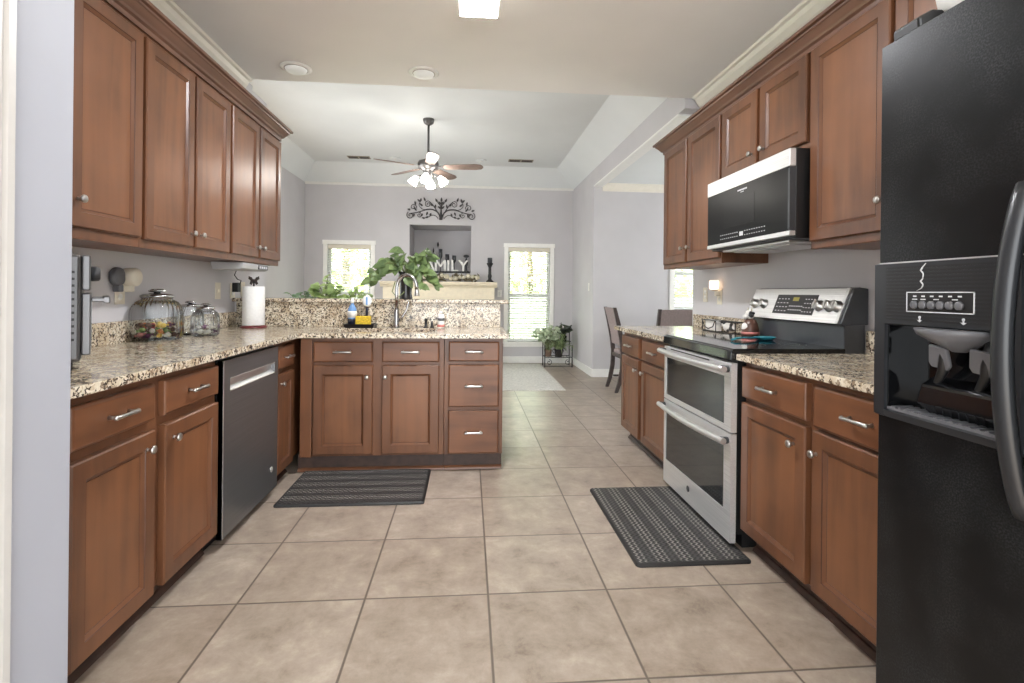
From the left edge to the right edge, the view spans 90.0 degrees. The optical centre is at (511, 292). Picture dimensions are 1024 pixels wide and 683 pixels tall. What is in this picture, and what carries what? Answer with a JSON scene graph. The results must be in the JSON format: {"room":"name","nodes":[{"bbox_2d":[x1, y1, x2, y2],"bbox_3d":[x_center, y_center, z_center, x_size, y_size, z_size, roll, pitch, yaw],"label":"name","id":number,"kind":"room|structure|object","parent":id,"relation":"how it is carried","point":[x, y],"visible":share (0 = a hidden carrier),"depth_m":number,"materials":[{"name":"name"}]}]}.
{"room":"kitchen","nodes":[
{"label":"kitchen","id":0,"kind":"room"},
{"bbox_2d":[10,0,73,682],"bbox_3d":[-1.877,-0.233,0.263,1.620,2.800,2.041,1,0,-5],"label":"wall","id":1,"kind":"structure","parent":0,"point":[45,28],"depth_m":1.25,"materials":[{"name":"paint"}]},
{"bbox_2d":[0,0,16,682],"bbox_3d":[-1.087,0.085,0.634,0.022,2.180,1.048,1,0,-5],"label":"trim","id":2,"kind":"structure","parent":1,"relation":"attached to","point":[8,8],"depth_m":1.14,"materials":[{"name":"paint"}]},
{"bbox_2d":[72,86,266,322],"bbox_3d":[-2.067,-0.235,2.866,0.120,2.800,3.140,1,0,-5],"label":"wall","id":3,"kind":"structure","parent":0,"point":[187,280],"depth_m":2.94,"materials":[{"name":"paint"}]},
{"bbox_2d":[72,0,143,246],"bbox_3d":[-1.750,-0.696,2.016,0.360,0.991,0.455,1,0,-5],"label":"upper cabinet","id":4,"kind":"object","parent":3,"relation":"attached to","point":[108,48],"visible":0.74,"depth_m":2.04,"materials":[{"name":"brown wood"}]},
{"bbox_2d":[108,267,124,291],"bbox_3d":[-1.956,-0.065,2.544,0.032,0.123,0.096,1,0,-5],"label":"air freshener","id":5,"kind":"object","parent":3,"relation":"attached to","point":[116,276],"visible":1,"depth_m":2.53,"materials":[{"name":"grey plastic"}]},
{"bbox_2d":[114,285,124,303],"bbox_3d":[-1.981,0.001,2.587,0.008,0.116,0.072,1,0,-5],"label":"wall outlet","id":6,"kind":"object","parent":3,"relation":"attached to","point":[119,297],"visible":0.52,"depth_m":2.58,"materials":[{"name":"beige plastic"}]},
{"bbox_2d":[123,268,142,291],"bbox_3d":[-1.951,-0.065,2.630,0.057,0.123,0.096,1,0,-5],"label":"air freshener","id":7,"kind":"object","parent":3,"relation":"attached to","point":[133,276],"visible":0.96,"depth_m":2.61,"materials":[{"name":"beige plastic"}]},
{"bbox_2d":[72,31,230,258],"bbox_3d":[-1.804,-0.697,2.661,0.360,0.991,0.835,1,0,-5],"label":"upper cabinet","id":8,"kind":"object","parent":3,"relation":"attached to","point":[187,122],"visible":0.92,"depth_m":2.58,"materials":[{"name":"brown wood"}]},
{"bbox_2d":[91,312,235,346],"bbox_3d":[-1.974,0.198,2.570,0.020,0.108,2.565,1,0,-5],"label":"backsplash","id":9,"kind":"structure","parent":3,"relation":"attached to","point":[105,333],"depth_m":2.65,"materials":[{"name":"stone"}]},
{"bbox_2d":[104,0,292,140],"bbox_3d":[-1.802,-1.204,2.867,0.385,0.093,2.220,1,0,-5],"label":"crown molding","id":10,"kind":"structure","parent":3,"relation":"attached to","point":[143,14],"depth_m":2.62,"materials":[{"name":"brown wood"}]},
{"bbox_2d":[149,0,252,87],"bbox_3d":[-1.924,-1.583,2.606,0.094,0.100,2.639,1,0,-5],"label":"trim","id":11,"kind":"structure","parent":3,"relation":"attached to","point":[170,9],"depth_m":3.22,"materials":[{"name":"paint"}]},
{"bbox_2d":[215,282,220,298],"bbox_3d":[-2.064,-0.013,3.599,0.014,0.116,0.072,1,0,-5],"label":"wall switch plate","id":12,"kind":"object","parent":3,"relation":"attached to","point":[217,285],"visible":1,"depth_m":3.59,"materials":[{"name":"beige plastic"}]},
{"bbox_2d":[177,101,280,265],"bbox_3d":[-1.874,-0.697,3.487,0.360,0.991,0.822,1,0,-5],"label":"upper cabinet","id":13,"kind":"object","parent":3,"relation":"attached to","point":[255,158],"visible":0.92,"depth_m":3.42,"materials":[{"name":"brown wood"}]},
{"bbox_2d":[211,261,267,271],"bbox_3d":[-1.857,-0.178,3.516,0.209,0.052,0.420,1,0,-5],"label":"radio","id":14,"kind":"object","parent":13,"relation":"attached to","point":[233,266],"visible":0.96,"depth_m":3.34,"materials":[{"name":"grey plastic"}]},
{"bbox_2d":[265,166,304,297],"bbox_3d":[-3.284,-0.347,6.285,0.150,3.000,4.120,1,0,-5],"label":"wall","id":15,"kind":"structure","parent":0,"point":[288,276],"depth_m":7.66,"materials":[{"name":"paint"}]},
{"bbox_2d":[304,184,572,355],"bbox_3d":[-1.225,-0.326,8.928,4.700,3.000,0.800,1,0,-5],"label":"wall","id":16,"kind":"structure","parent":0,"point":[332,212],"depth_m":8.58,"materials":[{"name":"paint"}]},
{"bbox_2d":[322,240,375,297],"bbox_3d":[-2.679,0.013,8.434,0.871,1.743,0.160,1,0,-5],"label":"window","id":17,"kind":"structure","parent":16,"relation":"in","point":[325,243],"depth_m":8.39,"materials":[{"name":"paint"}]},
{"bbox_2d":[328,244,370,297],"bbox_3d":[-2.679,-0.001,8.440,0.687,1.576,0.060,1,0,-5],"label":"window blind","id":18,"kind":"object","parent":17,"relation":"attached to","point":[330,246],"visible":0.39,"depth_m":8.43,"materials":[{"name":"beige plastic"}]},
{"bbox_2d":[305,181,573,190],"bbox_3d":[-1.160,-1.768,8.514,4.430,0.035,0.033,1,0,-5],"label":"trim","id":19,"kind":"structure","parent":16,"relation":"attached to","point":[306,182],"depth_m":8.52,"materials":[{"name":"white paint"}]},
{"bbox_2d":[406,197,474,219],"bbox_3d":[-1.178,-1.396,8.510,1.135,0.378,0.035,1,0,-5],"label":"wall art","id":20,"kind":"object","parent":16,"relation":"attached to","point":[441,203],"visible":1,"depth_m":8.50,"materials":[{"name":"metal"}]},
{"bbox_2d":[503,243,554,346],"bbox_3d":[0.283,0.043,8.685,0.886,1.743,0.160,1,0,-5],"label":"window","id":21,"kind":"structure","parent":16,"relation":"in","point":[506,343],"depth_m":8.65,"materials":[{"name":"paint"}]},
{"bbox_2d":[508,247,549,340],"bbox_3d":[0.282,0.029,8.691,0.702,1.576,0.060,1,0,-5],"label":"window blind","id":22,"kind":"object","parent":21,"relation":"attached to","point":[510,249],"visible":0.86,"depth_m":8.69,"materials":[{"name":"beige plastic"}]},
{"bbox_2d":[503,356,570,362],"bbox_3d":[-1.190,1.117,8.523,4.430,0.115,0.015,1,0,-5],"label":"baseboard","id":23,"kind":"structure","parent":16,"relation":"attached to","point":[506,359],"depth_m":8.64,"materials":[{"name":"white paint"}]},
{"bbox_2d":[249,79,666,188],"bbox_3d":[-0.965,-1.944,6.239,4.630,0.400,4.600,1,0,-5],"label":"ceiling","id":24,"kind":"structure","parent":0,"point":[567,136],"depth_m":6.38,"materials":[{"name":"paint"}]},
{"bbox_2d":[374,117,482,188],"bbox_3d":[-0.953,-1.646,6.014,1.230,0.794,1.237,1,0,-5],"label":"ceiling fan","id":25,"kind":"object","parent":24,"relation":"hanging from","point":[429,165],"visible":1,"depth_m":6.00,"materials":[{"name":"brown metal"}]},
{"bbox_2d":[74,363,875,682],"bbox_3d":[0.465,1.241,2.650,8.600,0.100,13.600,1,0,-5],"label":"floor","id":26,"kind":"structure","parent":0,"point":[515,572],"depth_m":1.99,"materials":[{"name":"tile"}]},
{"bbox_2d":[67,361,217,682],"bbox_3d":[-1.578,0.728,1.821,0.688,0.884,0.915,1,0,-5],"label":"base cabinet","id":27,"kind":"object","parent":26,"relation":"on","point":[143,478],"visible":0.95,"depth_m":1.73,"materials":[{"name":"brown wood"}]},
{"bbox_2d":[70,302,508,398],"bbox_3d":[-0.977,0.185,2.665,2.023,0.214,2.585,1,0,-5],"label":"countertop","id":28,"kind":"structure","parent":27,"relation":"on","point":[114,360],"depth_m":3.27,"materials":[{"name":"stone"}]},
{"bbox_2d":[71,253,109,370],"bbox_3d":[-1.620,0.063,1.766,0.362,0.385,0.421,1,0,-39],"label":"toaster oven","id":29,"kind":"object","parent":28,"relation":"on","point":[83,273],"visible":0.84,"depth_m":1.68,"materials":[{"name":"metal"}]},
{"bbox_2d":[71,271,74,340],"bbox_3d":[-1.445,0.043,1.637,0.070,0.228,0.001,1,0,-39],"label":"vent","id":30,"kind":"object","parent":29,"relation":"attached to","point":[72,285],"depth_m":1.66,"materials":[{"name":"grey metal"}]},
{"bbox_2d":[128,289,183,341],"bbox_3d":[-1.893,0.116,2.730,0.244,0.274,0.243,1,0,-5],"label":"glass jar","id":31,"kind":"object","parent":28,"relation":"on","point":[156,293],"visible":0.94,"depth_m":2.78,"materials":[{"name":"clear glass"}]},
{"bbox_2d":[176,301,203,335],"bbox_3d":[-1.922,0.150,3.059,0.142,0.204,0.142,1,0,-5],"label":"glass jar","id":32,"kind":"object","parent":28,"relation":"on","point":[190,303],"visible":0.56,"depth_m":3.06,"materials":[{"name":"clear glass"}]},
{"bbox_2d":[190,303,219,336],"bbox_3d":[-1.790,0.158,2.990,0.151,0.192,0.150,1,0,-5],"label":"glass jar","id":33,"kind":"object","parent":28,"relation":"on","point":[204,305],"visible":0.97,"depth_m":3.00,"materials":[{"name":"clear glass"}]},
{"bbox_2d":[240,276,266,327],"bbox_3d":[-1.864,0.067,3.696,0.180,0.372,0.180,1,0,-5],"label":"paper towel holder","id":34,"kind":"object","parent":28,"relation":"on","point":[252,281],"visible":0.61,"depth_m":3.69,"materials":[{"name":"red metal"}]},
{"bbox_2d":[242,286,264,325],"bbox_3d":[-1.865,0.095,3.696,0.148,0.279,0.148,1,0,-5],"label":"paper towel roll","id":35,"kind":"object","parent":34,"relation":"on","point":[253,297],"visible":1,"depth_m":3.63,"materials":[{"name":"white paper"}]},
{"bbox_2d":[343,323,376,327],"bbox_3d":[-1.129,0.247,3.819,0.220,0.028,0.134,1,0,-5],"label":"tray","id":36,"kind":"object","parent":28,"relation":"on","point":[372,325],"visible":0.98,"depth_m":3.76,"materials":[{"name":"black plastic"}]},
{"bbox_2d":[347,297,356,323],"bbox_3d":[-1.190,0.141,3.813,0.068,0.211,0.068,1,0,-5],"label":"soap bottle","id":37,"kind":"object","parent":36,"relation":"on","point":[352,311],"visible":0.88,"depth_m":3.79,"materials":[{"name":"blue plastic"}]},
{"bbox_2d":[355,316,371,323],"bbox_3d":[-1.106,0.210,3.809,0.110,0.074,0.048,1,0,-5],"label":"sponge","id":38,"kind":"object","parent":36,"relation":"on","point":[358,319],"visible":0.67,"depth_m":3.79,"materials":[{"name":"yellow"}]},
{"bbox_2d":[363,295,371,315],"bbox_3d":[-1.092,0.132,3.861,0.068,0.231,0.030,1,0,-5],"label":"dish brush","id":39,"kind":"object","parent":36,"relation":"on","point":[367,300],"visible":0.89,"depth_m":3.85,"materials":[{"name":"white plastic"}]},
{"bbox_2d":[232,298,508,303],"bbox_3d":[-1.073,0.064,4.079,2.072,0.028,0.350,1,0,-5],"label":"bar","id":40,"kind":"object","parent":28,"relation":"on","point":[343,300],"visible":0.76,"depth_m":3.92,"materials":[{"name":"stone"}]},
{"bbox_2d":[360,246,443,298],"bbox_3d":[-0.870,-0.160,4.072,0.639,0.424,0.289,1,0,1],"label":"pothos","id":41,"kind":"object","parent":40,"relation":"on","point":[384,266],"visible":0.91,"depth_m":4.03,"materials":[{"name":"plant"}]},
{"bbox_2d":[398,272,411,298],"bbox_3d":[-0.848,-0.056,4.093,0.132,0.215,0.132,1,0,-5],"label":"vase","id":42,"kind":"object","parent":40,"relation":"on","point":[405,291],"depth_m":4.05,"materials":[{"name":"metal"}]},
{"bbox_2d":[392,273,419,327],"bbox_3d":[-0.788,0.060,3.820,0.207,0.408,0.059,1,0,4],"label":"faucet","id":43,"kind":"object","parent":28,"relation":"on","point":[397,320],"visible":1,"depth_m":3.81,"materials":[{"name":"silver metal"}]},
{"bbox_2d":[437,311,444,327],"bbox_3d":[-0.535,0.203,3.869,0.055,0.127,0.055,1,0,-5],"label":"bottle","id":44,"kind":"object","parent":28,"relation":"on","point":[441,318],"visible":1,"depth_m":3.85,"materials":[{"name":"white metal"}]},
{"bbox_2d":[201,345,277,550],"bbox_3d":[-1.633,0.734,2.616,0.611,0.872,0.668,1,0,-5],"label":"dishwasher","id":45,"kind":"object","parent":26,"relation":"on","point":[247,396],"visible":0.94,"depth_m":2.55,"materials":[{"name":"grey metal"}]},
{"bbox_2d":[273,338,300,480],"bbox_3d":[-1.712,0.727,3.403,0.688,0.884,0.900,1,0,-5],"label":"base cabinet","id":46,"kind":"object","parent":26,"relation":"on","point":[289,352],"visible":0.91,"depth_m":3.19,"materials":[{"name":"brown wood"}]},
{"bbox_2d":[273,469,430,507],"bbox_3d":[-0.921,1.169,3.092,0.817,0.015,0.545,1,0,-5],"label":"floor mat","id":47,"kind":"object","parent":26,"relation":"on","point":[336,488],"visible":1,"depth_m":3.03,"materials":[{"name":"fabric"}]},
{"bbox_2d":[297,338,444,471],"bbox_3d":[-0.945,0.735,3.604,0.946,0.884,0.658,1,0,-5],"label":"base cabinet","id":48,"kind":"object","parent":26,"relation":"on","point":[366,403],"visible":0.95,"depth_m":3.33,"materials":[{"name":"brown wood"}]},
{"bbox_2d":[379,281,496,299],"bbox_3d":[-1.195,0.498,8.380,1.880,1.352,0.300,1,0,-5],"label":"fireplace mantel","id":49,"kind":"object","parent":26,"relation":"on","point":[451,290],"visible":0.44,"depth_m":8.31,"materials":[{"name":"paint"}]},
{"bbox_2d":[379,281,496,287],"bbox_3d":[-1.188,-0.133,8.380,1.880,0.090,0.300,1,0,-5],"label":"mantel shelf","id":50,"kind":"object","parent":49,"relation":"attached to","point":[385,284],"depth_m":8.28,"materials":[{"name":"paint"}]},
{"bbox_2d":[422,272,479,281],"bbox_3d":[-1.115,-0.258,8.394,1.171,0.171,0.204,1,0,-5],"label":"garland","id":51,"kind":"object","parent":49,"relation":"on","point":[456,277],"visible":0.59,"depth_m":8.37,"materials":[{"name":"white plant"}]},
{"bbox_2d":[486,258,492,281],"bbox_3d":[-0.366,-0.372,8.449,0.124,0.405,0.124,1,0,-5],"label":"candlestick","id":52,"kind":"object","parent":49,"relation":"on","point":[489,263],"visible":0.93,"depth_m":8.42,"materials":[{"name":"black metal"}]},
{"bbox_2d":[443,338,502,469],"bbox_3d":[-0.279,0.742,3.661,0.387,0.884,0.658,1,0,-5],"label":"base cabinet","id":53,"kind":"object","parent":26,"relation":"on","point":[473,368],"visible":0.97,"depth_m":3.38,"materials":[{"name":"brown wood"}]},
{"bbox_2d":[503,364,564,390],"bbox_3d":[0.165,1.183,7.341,0.792,0.010,2.280,1,0,-5],"label":"area rug","id":54,"kind":"object","parent":26,"relation":"on","point":[516,377],"visible":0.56,"depth_m":6.96,"materials":[{"name":"fabric"}]},
{"bbox_2d":[542,328,572,366],"bbox_3d":[0.734,0.887,8.292,0.468,0.614,0.268,1,0,-5],"label":"plant stand","id":55,"kind":"object","parent":26,"relation":"on","point":[569,341],"visible":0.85,"depth_m":8.19,"materials":[{"name":"black metal"}]},
{"bbox_2d":[532,325,560,356],"bbox_3d":[0.594,0.771,8.236,0.466,0.507,0.466,1,0,-45],"label":"potted plant","id":56,"kind":"object","parent":55,"relation":"on","point":[546,335],"visible":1,"depth_m":8.17,"materials":[{"name":"green plant"}]},
{"bbox_2d":[544,333,575,356],"bbox_3d":[0.756,0.843,8.217,0.554,0.367,0.591,1,0,-5],"label":"spider plant","id":57,"kind":"object","parent":55,"relation":"on","point":[558,345],"visible":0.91,"depth_m":8.14,"materials":[{"name":"plant"}]},
{"bbox_2d":[556,323,572,340],"bbox_3d":[0.844,0.632,8.354,0.301,0.310,0.321,1,0,-5],"label":"potted plant","id":58,"kind":"object","parent":55,"relation":"on","point":[566,329],"visible":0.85,"depth_m":8.33,"materials":[{"name":"green plant"}]},
{"bbox_2d":[604,307,623,392],"bbox_3d":[1.443,0.691,6.345,0.519,1.020,0.452,1,0,-5],"label":"dining chair","id":59,"kind":"object","parent":26,"relation":"on","point":[612,317],"visible":0.6,"depth_m":6.34,"materials":[{"name":"brown wood"}]},
{"bbox_2d":[621,332,669,468],"bbox_3d":[1.237,0.757,3.741,0.668,0.884,1.025,1,0,-5],"label":"base cabinet","id":60,"kind":"object","parent":26,"relation":"on","point":[642,379],"visible":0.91,"depth_m":3.68,"materials":[{"name":"brown wood"}]},
{"bbox_2d":[614,314,744,341],"bbox_3d":[1.250,0.246,3.808,0.662,0.138,1.162,1,0,-5],"label":"countertop","id":61,"kind":"structure","parent":60,"relation":"on","point":[653,332],"depth_m":3.85,"materials":[{"name":"stone"}]},
{"bbox_2d":[702,318,742,334],"bbox_3d":[1.495,0.241,3.640,0.080,0.092,0.488,1,0,-5],"label":"wire basket","id":62,"kind":"object","parent":61,"relation":"on","point":[714,320],"visible":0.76,"depth_m":3.66,"materials":[{"name":"black metal"}]},
{"bbox_2d":[706,319,720,330],"bbox_3d":[1.484,0.240,3.774,0.040,0.078,0.170,1,0,-5],"label":"napkin stack","id":63,"kind":"object","parent":62,"relation":"in","point":[708,323],"visible":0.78,"depth_m":3.73,"materials":[{"name":"white paper"}]},
{"bbox_2d":[720,322,734,332],"bbox_3d":[1.499,0.239,3.552,0.062,0.078,0.182,1,0,-5],"label":"cow figurine","id":64,"kind":"object","parent":62,"relation":"in","point":[728,327],"visible":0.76,"depth_m":3.51,"materials":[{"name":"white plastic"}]},
{"bbox_2d":[590,486,750,567],"bbox_3d":[0.764,1.186,2.674,0.525,0.015,0.878,1,0,-5],"label":"floor mat","id":65,"kind":"object","parent":26,"relation":"on","point":[655,526],"visible":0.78,"depth_m":2.54,"materials":[{"name":"fabric"}]},
{"bbox_2d":[656,309,692,325],"bbox_3d":[1.803,0.695,5.879,0.452,1.020,0.519,1,0,-5],"label":"dining chair","id":66,"kind":"object","parent":26,"relation":"on","point":[664,317],"visible":0.13,"depth_m":5.65,"materials":[{"name":"brown wood"}]},
{"bbox_2d":[656,287,867,547],"bbox_3d":[1.282,0.586,2.813,0.746,1.228,0.831,1,0,-5],"label":"range","id":67,"kind":"object","parent":26,"relation":"on","point":[703,399],"visible":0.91,"depth_m":2.61,"materials":[{"name":"silver metal"}]},
{"bbox_2d":[741,307,759,336],"bbox_3d":[1.452,0.177,3.119,0.107,0.175,0.107,1,0,-5],"label":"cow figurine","id":68,"kind":"object","parent":67,"relation":"on","point":[750,327],"visible":0.99,"depth_m":3.09,"materials":[{"name":"brown ceramic"}]},
{"bbox_2d":[731,336,775,340],"bbox_3d":[1.333,0.252,2.826,0.311,0.020,0.104,1,0,-25],"label":"spoon rest","id":69,"kind":"object","parent":67,"relation":"on","point":[754,337],"visible":1,"depth_m":2.82,"materials":[{"name":"teal ceramic"}]},
{"bbox_2d":[663,334,844,359],"bbox_3d":[1.261,0.289,2.807,0.568,0.052,0.821,1,0,-5],"label":"cooktop","id":70,"kind":"object","parent":67,"relation":"in","point":[716,347],"depth_m":2.62,"materials":[{"name":"black glass"}]},
{"bbox_2d":[740,363,878,662],"bbox_3d":[1.392,0.759,1.907,0.668,0.884,0.985,1,0,-5],"label":"base cabinet","id":71,"kind":"object","parent":26,"relation":"on","point":[809,499],"visible":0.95,"depth_m":1.86,"materials":[{"name":"brown wood"}]},
{"bbox_2d":[736,331,873,394],"bbox_3d":[1.415,0.248,1.850,0.662,0.138,1.108,1,0,-5],"label":"countertop","id":72,"kind":"structure","parent":71,"relation":"on","point":[851,371],"depth_m":2.03,"materials":[{"name":"stone"}]},
{"bbox_2d":[874,0,1023,682],"bbox_3d":[1.299,0.272,0.807,0.909,1.815,0.905,1,0,-5],"label":"refrigerator","id":73,"kind":"object","parent":26,"relation":"on","point":[949,323],"visible":1,"depth_m":1.04,"materials":[{"name":"metal"}]},
{"bbox_2d":[936,0,963,11],"bbox_3d":[1.065,-0.677,1.115,0.238,0.215,0.189,1,0,-5],"label":"bag","id":74,"kind":"object","parent":73,"relation":"on","point":[944,5],"visible":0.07,"depth_m":1.13,"materials":[{"name":"white plastic"}]},
{"bbox_2d":[917,376,993,428],"bbox_3d":[0.917,0.223,1.033,0.043,0.082,0.190,1,0,-5],"label":"drip tray","id":75,"kind":"object","parent":73,"relation":"attached to","point":[955,402],"depth_m":1.04,"materials":[{"name":"black plastic"}]},
{"bbox_3d":[-1.711,0.723,4.823,0.780,0.889,0.780,1,0,-5],"label":"table","id":76,"kind":"object","parent":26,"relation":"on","visible":0},
{"bbox_2d":[284,291,315,297],"bbox_3d":[-1.954,0.130,4.762,0.368,0.292,0.294,1,0,-38],"label":"potted fern","id":77,"kind":"object","parent":76,"relation":"on","point":[298,295],"visible":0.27,"depth_m":4.72,"materials":[{"name":"green plant"}]},
{"bbox_2d":[307,274,343,297],"bbox_3d":[-1.709,0.052,4.749,0.309,0.453,0.359,1,0,-5],"label":"potted plant","id":78,"kind":"object","parent":76,"relation":"on","point":[328,290],"visible":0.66,"depth_m":4.68,"materials":[{"name":"green plant"}]},
{"bbox_2d":[342,286,372,297],"bbox_3d":[-1.466,0.111,4.812,0.319,0.340,0.282,1,0,-5],"label":"potted plant","id":79,"kind":"object","parent":76,"relation":"on","point":[351,293],"visible":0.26,"depth_m":4.79,"materials":[{"name":"green plant"}]},
{"bbox_2d":[173,0,802,98],"bbox_3d":[-0.539,-1.679,1.348,4.920,0.120,5.380,1,0,-5],"label":"ceiling","id":80,"kind":"structure","parent":0,"point":[646,48],"depth_m":3.27,"materials":[{"name":"paint"}]},
{"bbox_2d":[279,61,311,74],"bbox_3d":[-1.564,-1.611,3.710,0.220,0.036,0.220,1,0,-5],"label":"recessed light","id":81,"kind":"object","parent":80,"relation":"in","point":[296,68],"visible":1,"depth_m":3.67,"materials":[{"name":"white paint"}]},
{"bbox_2d":[409,66,438,79],"bbox_3d":[-0.649,-1.602,3.767,0.220,0.036,0.220,1,0,-5],"label":"recessed light","id":82,"kind":"object","parent":80,"relation":"in","point":[420,72],"visible":1,"depth_m":3.72,"materials":[{"name":"white paint"}]},
{"bbox_2d":[459,0,499,17],"bbox_3d":[-0.175,-1.568,2.724,0.214,0.095,0.214,1,0,-5],"label":"ceiling light","id":83,"kind":"object","parent":80,"relation":"attached to","point":[474,8],"visible":1,"depth_m":2.74,"materials":[{"name":"white plastic"}]},
{"bbox_2d":[601,191,669,368],"bbox_3d":[2.820,-0.155,7.485,3.120,2.740,0.150,1,0,-5],"label":"wall","id":84,"kind":"structure","parent":0,"point":[635,282],"depth_m":7.32,"materials":[{"name":"paint"}]},
{"bbox_2d":[592,369,619,376],"bbox_3d":[2.679,1.156,7.391,3.090,0.115,0.015,1,0,-5],"label":"baseboard","id":85,"kind":"structure","parent":84,"relation":"attached to","point":[595,372],"depth_m":7.26,"materials":[{"name":"white paint"}]},
{"bbox_2d":[602,183,663,192],"bbox_3d":[2.769,-1.475,7.357,2.970,0.100,0.094,1,0,-5],"label":"trim","id":86,"kind":"structure","parent":84,"relation":"attached to","point":[613,187],"depth_m":7.26,"materials":[{"name":"paint"}]},
{"bbox_2d":[669,269,692,309],"bbox_3d":[2.733,-0.282,7.432,0.981,1.243,0.160,1,0,-5],"label":"window","id":87,"kind":"structure","parent":84,"relation":"in","point":[672,306],"depth_m":7.35,"materials":[{"name":"paint"}]},
{"bbox_2d":[674,271,692,308],"bbox_3d":[2.733,-0.296,7.438,0.797,1.076,0.060,1,0,-5],"label":"window blind","id":88,"kind":"object","parent":87,"relation":"attached to","point":[681,286],"visible":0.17,"depth_m":7.41,"materials":[{"name":"beige plastic"}]},
{"bbox_2d":[572,98,699,368],"bbox_3d":[1.292,-0.325,6.472,0.140,3.050,4.520,1,0,-5],"label":"wall","id":89,"kind":"structure","parent":0,"point":[587,198],"depth_m":7.30,"materials":[{"name":"paint"}]},
{"bbox_2d":[571,356,591,376],"bbox_3d":[1.071,1.140,7.977,0.015,0.115,1.455,1,0,-5],"label":"baseboard","id":90,"kind":"structure","parent":89,"relation":"attached to","point":[577,363],"depth_m":7.82,"materials":[{"name":"white paint"}]},
{"bbox_2d":[594,114,691,186],"bbox_3d":[1.350,-1.510,5.811,0.128,0.020,2.935,1,0,-5],"label":"trim","id":91,"kind":"structure","parent":89,"relation":"attached to","point":[678,119],"depth_m":5.36,"materials":[{"name":"white paint"}]},
{"bbox_2d":[693,314,744,333],"bbox_3d":[1.574,0.234,3.776,0.022,0.108,1.042,1,0,-5],"label":"backsplash","id":92,"kind":"structure","parent":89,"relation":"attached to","point":[697,318],"depth_m":3.95,"materials":[{"name":"stone"}]},
{"bbox_2d":[609,148,663,184],"bbox_3d":[2.965,-1.573,5.948,3.120,0.100,2.935,1,0,-5],"label":"ceiling","id":93,"kind":"structure","parent":0,"point":[649,168],"depth_m":6.50,"materials":[{"name":"paint"}]},
{"bbox_2d":[692,249,879,353],"bbox_3d":[1.832,-0.195,1.615,0.120,2.800,5.510,1,0,-5],"label":"wall","id":94,"kind":"structure","parent":0,"point":[806,268],"depth_m":3.05,"materials":[{"name":"paint"}]},
{"bbox_2d":[709,280,719,295],"bbox_3d":[1.533,-0.033,3.878,0.076,0.120,0.072,1,0,-5],"label":"night light","id":95,"kind":"object","parent":94,"relation":"attached to","point":[713,284],"visible":1,"depth_m":3.86,"materials":[{"name":"beige plastic"}]},
{"bbox_2d":[663,115,767,269],"bbox_3d":[1.418,-0.673,3.723,0.360,0.973,0.962,1,0,-5],"label":"upper cabinet","id":96,"kind":"object","parent":94,"relation":"attached to","point":[695,163],"visible":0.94,"depth_m":3.63,"materials":[{"name":"brown wood"}]},
{"bbox_2d":[692,0,835,107],"bbox_3d":[1.734,-1.546,1.676,0.094,0.100,5.050,1,0,-5],"label":"trim","id":97,"kind":"structure","parent":94,"relation":"attached to","point":[804,12],"depth_m":3.22,"materials":[{"name":"paint"}]},
{"bbox_2d":[722,53,810,177],"bbox_3d":[1.497,-0.919,2.823,0.360,0.479,0.842,1,0,-5],"label":"upper cabinet","id":98,"kind":"object","parent":94,"relation":"attached to","point":[774,118],"visible":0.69,"depth_m":2.70,"materials":[{"name":"brown wood"}]},
{"bbox_2d":[707,148,810,253],"bbox_3d":[1.464,-0.457,2.816,0.410,0.440,0.826,1,0,-5],"label":"microwave","id":99,"kind":"object","parent":98,"relation":"attached to","point":[763,206],"visible":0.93,"depth_m":2.62,"materials":[{"name":"black plastic"}]},
{"bbox_2d":[653,0,881,154],"bbox_3d":[1.482,-1.170,2.858,0.385,0.093,2.848,1,0,-5],"label":"crown molding","id":100,"kind":"structure","parent":94,"relation":"attached to","point":[840,13],"depth_m":2.61,"materials":[{"name":"brown wood"}]},
{"bbox_2d":[866,331,873,354],"bbox_3d":[1.734,0.236,1.877,0.022,0.108,1.108,1,0,-5],"label":"backsplash","id":101,"kind":"structure","parent":94,"relation":"attached to","point":[869,334],"depth_m":2.40,"materials":[{"name":"stone"}]},
{"bbox_2d":[809,0,937,249],"bbox_3d":[1.568,-0.679,1.953,0.360,0.958,0.900,1,0,-5],"label":"upper cabinet","id":102,"kind":"object","parent":94,"relation":"attached to","point":[846,68],"visible":0.46,"depth_m":2.13,"materials":[{"name":"brown wood"}]},
{"label":"outside","id":103,"kind":"structure","parent":0,"visible":0},
{"bbox_3d":[-0.110,1.735,24.781,32.000,0.100,30.600,1,0,-5],"label":"lawn","id":104,"kind":"structure","parent":103,"visible":0},
{"bbox_2d":[332,249,368,295],"bbox_3d":[-5.356,-1.121,16.639,3.630,5.513,3.531,1,0,-5],"label":"tree","id":105,"kind":"object","parent":104,"relation":"on","point":[337,249],"visible":0.03,"depth_m":15.77,"materials":[{"name":"green plant"}]},
{"bbox_2d":[510,252,546,337],"bbox_3d":[0.575,-0.986,17.108,3.603,5.364,3.586,1,0,-5],"label":"tree","id":106,"kind":"object","parent":104,"relation":"on","point":[511,252],"visible":0.02,"depth_m":16.14,"materials":[{"name":"green plant"}]},
{"bbox_2d":[510,297,692,337],"bbox_3d":[-1.193,0.864,13.980,16.000,1.620,0.060,1,0,-5],"label":"fence","id":107,"kind":"object","parent":104,"relation":"on","point":[510,297],"visible":0.04,"depth_m":14.09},
{"bbox_2d":[675,269,692,298],"bbox_3d":[6.627,-1.093,17.115,3.397,5.701,3.358,1,0,-5],"label":"tree","id":108,"kind":"object","parent":104,"relation":"on","point":[675,269],"visible":0.02,"depth_m":16.84,"materials":[{"name":"green plant"}]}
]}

